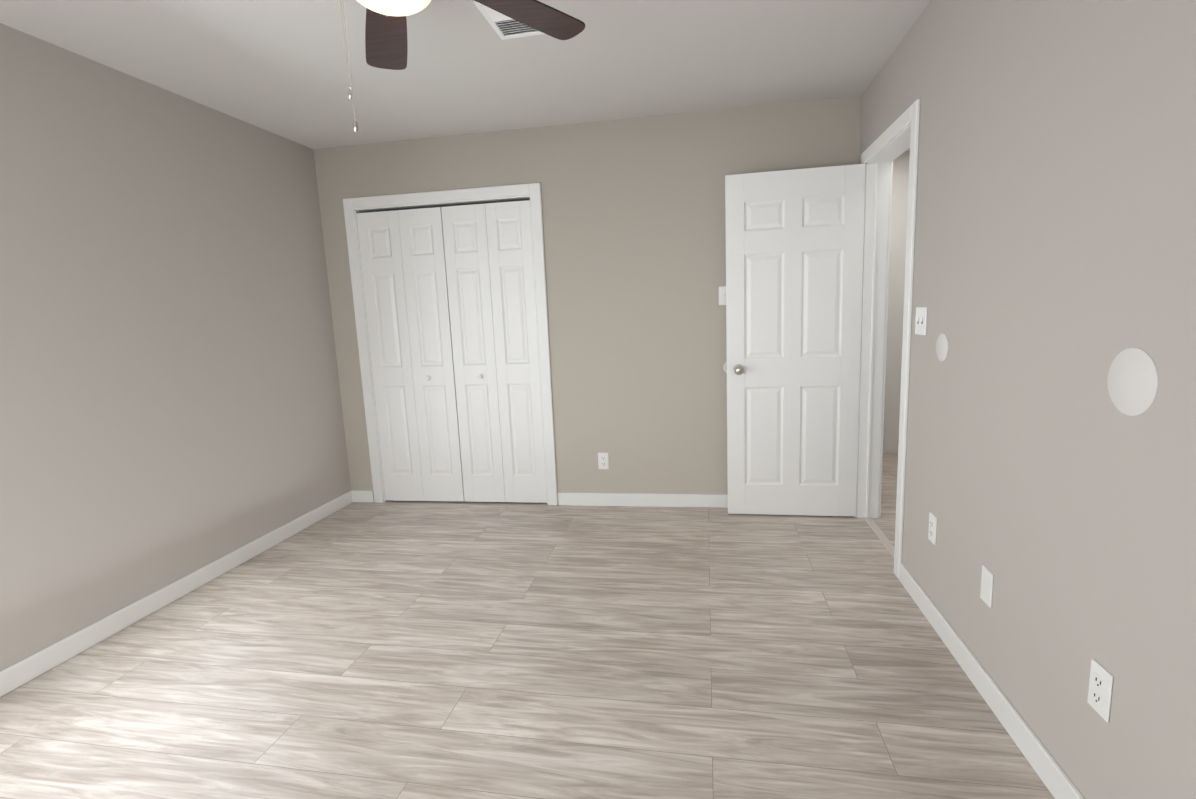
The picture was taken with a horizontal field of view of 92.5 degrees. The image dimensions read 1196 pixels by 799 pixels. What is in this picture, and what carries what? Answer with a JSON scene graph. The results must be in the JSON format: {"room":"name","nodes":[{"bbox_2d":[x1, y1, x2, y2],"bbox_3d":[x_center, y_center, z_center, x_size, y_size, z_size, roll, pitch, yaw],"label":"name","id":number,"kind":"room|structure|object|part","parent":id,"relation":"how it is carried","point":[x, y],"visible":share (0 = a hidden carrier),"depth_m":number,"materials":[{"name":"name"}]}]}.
{"room":"empty bedroom","nodes":[
{"label":"empty bedroom","id":0,"kind":"room"},
{"bbox_2d":[0,23,350,670],"bbox_3d":[-2.281,-0.132,1.973,0.120,2.440,4.330,-1,9,11],"label":"wall","id":1,"kind":"structure","parent":0,"point":[170,405],"depth_m":2.63,"materials":[{"name":"paint"}]},
{"bbox_2d":[0,491,352,696],"bbox_3d":[-2.156,1.019,2.197,0.014,0.088,4.210,-1,9,11],"label":"baseboard","id":2,"kind":"structure","parent":1,"relation":"attached to","point":[22,672],"depth_m":2.63,"materials":[{"name":"white paint"}]},
{"bbox_2d":[0,0,930,150],"bbox_3d":[0.259,-1.520,2.074,5.110,0.060,5.880,-1,9,11],"label":"ceiling","id":3,"kind":"structure","parent":0,"point":[278,67],"depth_m":2.58,"materials":[{"name":"white paint"}]},
{"bbox_2d":[340,0,584,131],"bbox_3d":[-0.582,-1.043,1.537,1.227,0.650,1.203,-1,9,11],"label":"ceiling fan","id":4,"kind":"object","parent":3,"relation":"hanging from","point":[386,43],"visible":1,"depth_m":1.86,"materials":[{"name":"brown wood"}]},
{"bbox_3d":[-0.565,-1.099,1.561,0.232,0.060,0.232,-1,9,11],"label":"globe","id":5,"kind":"part","parent":4,"relation":"part of","materials":[{"name":"white glass"}]},
{"bbox_2d":[473,0,544,39],"bbox_3d":[-0.323,-1.482,2.227,0.220,0.012,0.305,-1,9,11],"label":"ceiling vent","id":6,"kind":"object","parent":3,"relation":"in","point":[504,27],"visible":0.58,"depth_m":2.28,"materials":[{"name":"white metal"}]},
{"bbox_2d":[0,453,1054,798],"bbox_3d":[0.363,0.949,2.451,5.110,0.060,5.880,-1,9,11],"label":"floor","id":7,"kind":"structure","parent":0,"point":[424,649],"depth_m":2.08,"materials":[{"name":"laminate"}]},
{"bbox_2d":[863,517,894,557],"bbox_3d":[1.552,0.768,3.090,0.045,0.006,0.734,-1,9,11],"label":"threshold","id":8,"kind":"object","parent":7,"relation":"on","point":[883,538],"visible":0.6,"depth_m":3.17,"materials":[{"name":"beige wood"}]},
{"bbox_2d":[313,96,860,504],"bbox_3d":[-0.200,-0.495,3.779,3.550,2.440,0.120,-1,9,10],"label":"wall","id":9,"kind":"structure","parent":0,"point":[633,219],"depth_m":3.63,"materials":[{"name":"paint"}]},
{"bbox_2d":[343,183,557,504],"bbox_3d":[-0.978,-0.318,3.928,1.358,2.109,0.136,-1,9,10],"label":"trim","id":10,"kind":"structure","parent":9,"relation":"attached to","point":[531,192],"depth_m":3.80,"materials":[{"name":"white paint"}]},
{"bbox_2d":[356,200,546,502],"bbox_3d":[-0.985,-0.268,3.886,1.203,2.000,0.064,-1,9,10],"label":"closet door","id":11,"kind":"structure","parent":9,"relation":"in","point":[450,298],"depth_m":3.88,"materials":[{"name":"white wood"}]},
{"bbox_3d":[-0.977,-0.150,3.888,0.410,0.034,0.034,-1,9,10],"label":"closet door knobs","id":12,"kind":"part","parent":11,"relation":"part of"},
{"bbox_2d":[351,490,727,507],"bbox_3d":[-0.109,0.676,3.882,3.416,0.088,0.014,-1,9,10],"label":"baseboard","id":13,"kind":"structure","parent":9,"relation":"attached to","point":[652,500],"depth_m":3.82,"materials":[{"name":"white paint"}]},
{"bbox_2d":[598,453,608,468],"bbox_3d":[0.036,0.410,3.819,0.070,0.115,0.008,-1,9,10],"label":"electrical outlet","id":14,"kind":"object","parent":9,"relation":"attached to","point":[603,461],"visible":1,"depth_m":3.82,"materials":[{"name":"white plastic"}]},
{"bbox_2d":[719,286,725,304],"bbox_3d":[0.779,-0.640,3.524,0.070,0.115,0.016,-1,9,10],"label":"light switch","id":15,"kind":"object","parent":9,"relation":"attached to","point":[722,295],"visible":0.75,"depth_m":3.53,"materials":[{"name":"white plastic"}]},
{"bbox_2d":[723,362,726,372],"bbox_3d":[0.825,-0.201,3.593,0.080,0.080,0.004,-1,9,10],"label":"shield","id":16,"kind":"object","parent":9,"relation":"attached to","point":[725,367],"visible":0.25,"depth_m":3.60,"materials":[{"name":"white"}]},
{"bbox_2d":[883,151,909,452],"bbox_3d":[2.400,-0.754,4.757,0.960,2.440,0.130,-1,9,11],"label":"wall","id":17,"kind":"structure","parent":0,"point":[899,202],"depth_m":4.65,"materials":[{"name":"white paint"}]},
{"bbox_2d":[859,0,1195,798],"bbox_3d":[1.347,-0.299,2.066,0.120,2.440,5.880,-1,9,11],"label":"wall","id":18,"kind":"structure","parent":0,"point":[1049,486],"depth_m":1.45,"materials":[{"name":"paint"}]},
{"bbox_2d":[725,164,865,515],"bbox_3d":[1.148,-0.294,3.392,0.755,2.030,0.168,-1,9,11],"label":"bedroom door","id":19,"kind":"structure","parent":18,"relation":"in","point":[794,255],"depth_m":3.37,"materials":[{"name":"white wood"}]},
{"bbox_3d":[0.850,-0.183,3.466,0.064,0.064,0.168,-1,9,11],"label":"knob","id":20,"kind":"part","parent":19,"relation":"part of","materials":[{"name":"silver metal"}]},
{"bbox_2d":[854,99,920,578],"bbox_3d":[1.511,-0.269,2.931,0.152,2.105,0.880,-1,9,11],"label":"door frame","id":21,"kind":"structure","parent":18,"relation":"attached to","point":[899,136],"depth_m":3.19,"materials":[{"name":"white paint"}]},
{"bbox_2d":[915,307,926,334],"bbox_3d":[1.337,-0.327,2.383,0.016,0.115,0.116,-1,9,11],"label":"double light switch","id":22,"kind":"object","parent":18,"relation":"attached to","point":[921,321],"visible":1,"depth_m":2.37,"materials":[{"name":"white plastic"}]},
{"bbox_2d":[928,512,936,544],"bbox_3d":[1.334,0.515,2.287,0.008,0.115,0.070,-1,9,11],"label":"electrical outlet","id":23,"kind":"object","parent":18,"relation":"attached to","point":[932,532],"visible":1,"depth_m":2.28,"materials":[{"name":"white plastic"}]},
{"bbox_2d":[936,333,947,360],"bbox_3d":[1.306,-0.198,2.178,0.005,0.106,0.106,-1,9,11],"label":"plate","id":24,"kind":"object","parent":18,"relation":"attached to","point":[942,347],"visible":1,"depth_m":2.17,"materials":[{"name":"white plastic"}]},
{"bbox_2d":[980,565,993,607],"bbox_3d":[1.254,0.603,1.847,0.006,0.115,0.070,-1,9,11],"label":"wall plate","id":25,"kind":"object","parent":18,"relation":"attached to","point":[987,579],"visible":1,"depth_m":1.84,"materials":[{"name":"white plastic"}]},
{"bbox_2d":[899,563,1084,798],"bbox_3d":[1.257,0.927,1.863,0.014,0.088,1.648,-1,9,11],"label":"baseboard","id":26,"kind":"structure","parent":18,"relation":"attached to","point":[1052,775],"depth_m":1.77,"materials":[{"name":"white paint"}]},
{"bbox_2d":[1087,659,1113,722],"bbox_3d":[1.153,0.668,1.317,0.008,0.115,0.070,-1,9,11],"label":"electrical outlet","id":27,"kind":"object","parent":18,"relation":"attached to","point":[1100,690],"visible":1,"depth_m":1.31,"materials":[{"name":"white plastic"}]},
{"bbox_2d":[1107,348,1158,415],"bbox_3d":[1.125,-0.037,1.209,0.005,0.144,0.144,-1,9,11],"label":"plate","id":28,"kind":"object","parent":18,"relation":"attached to","point":[1133,381],"visible":1,"depth_m":1.20,"materials":[{"name":"white plastic"}]}
]}

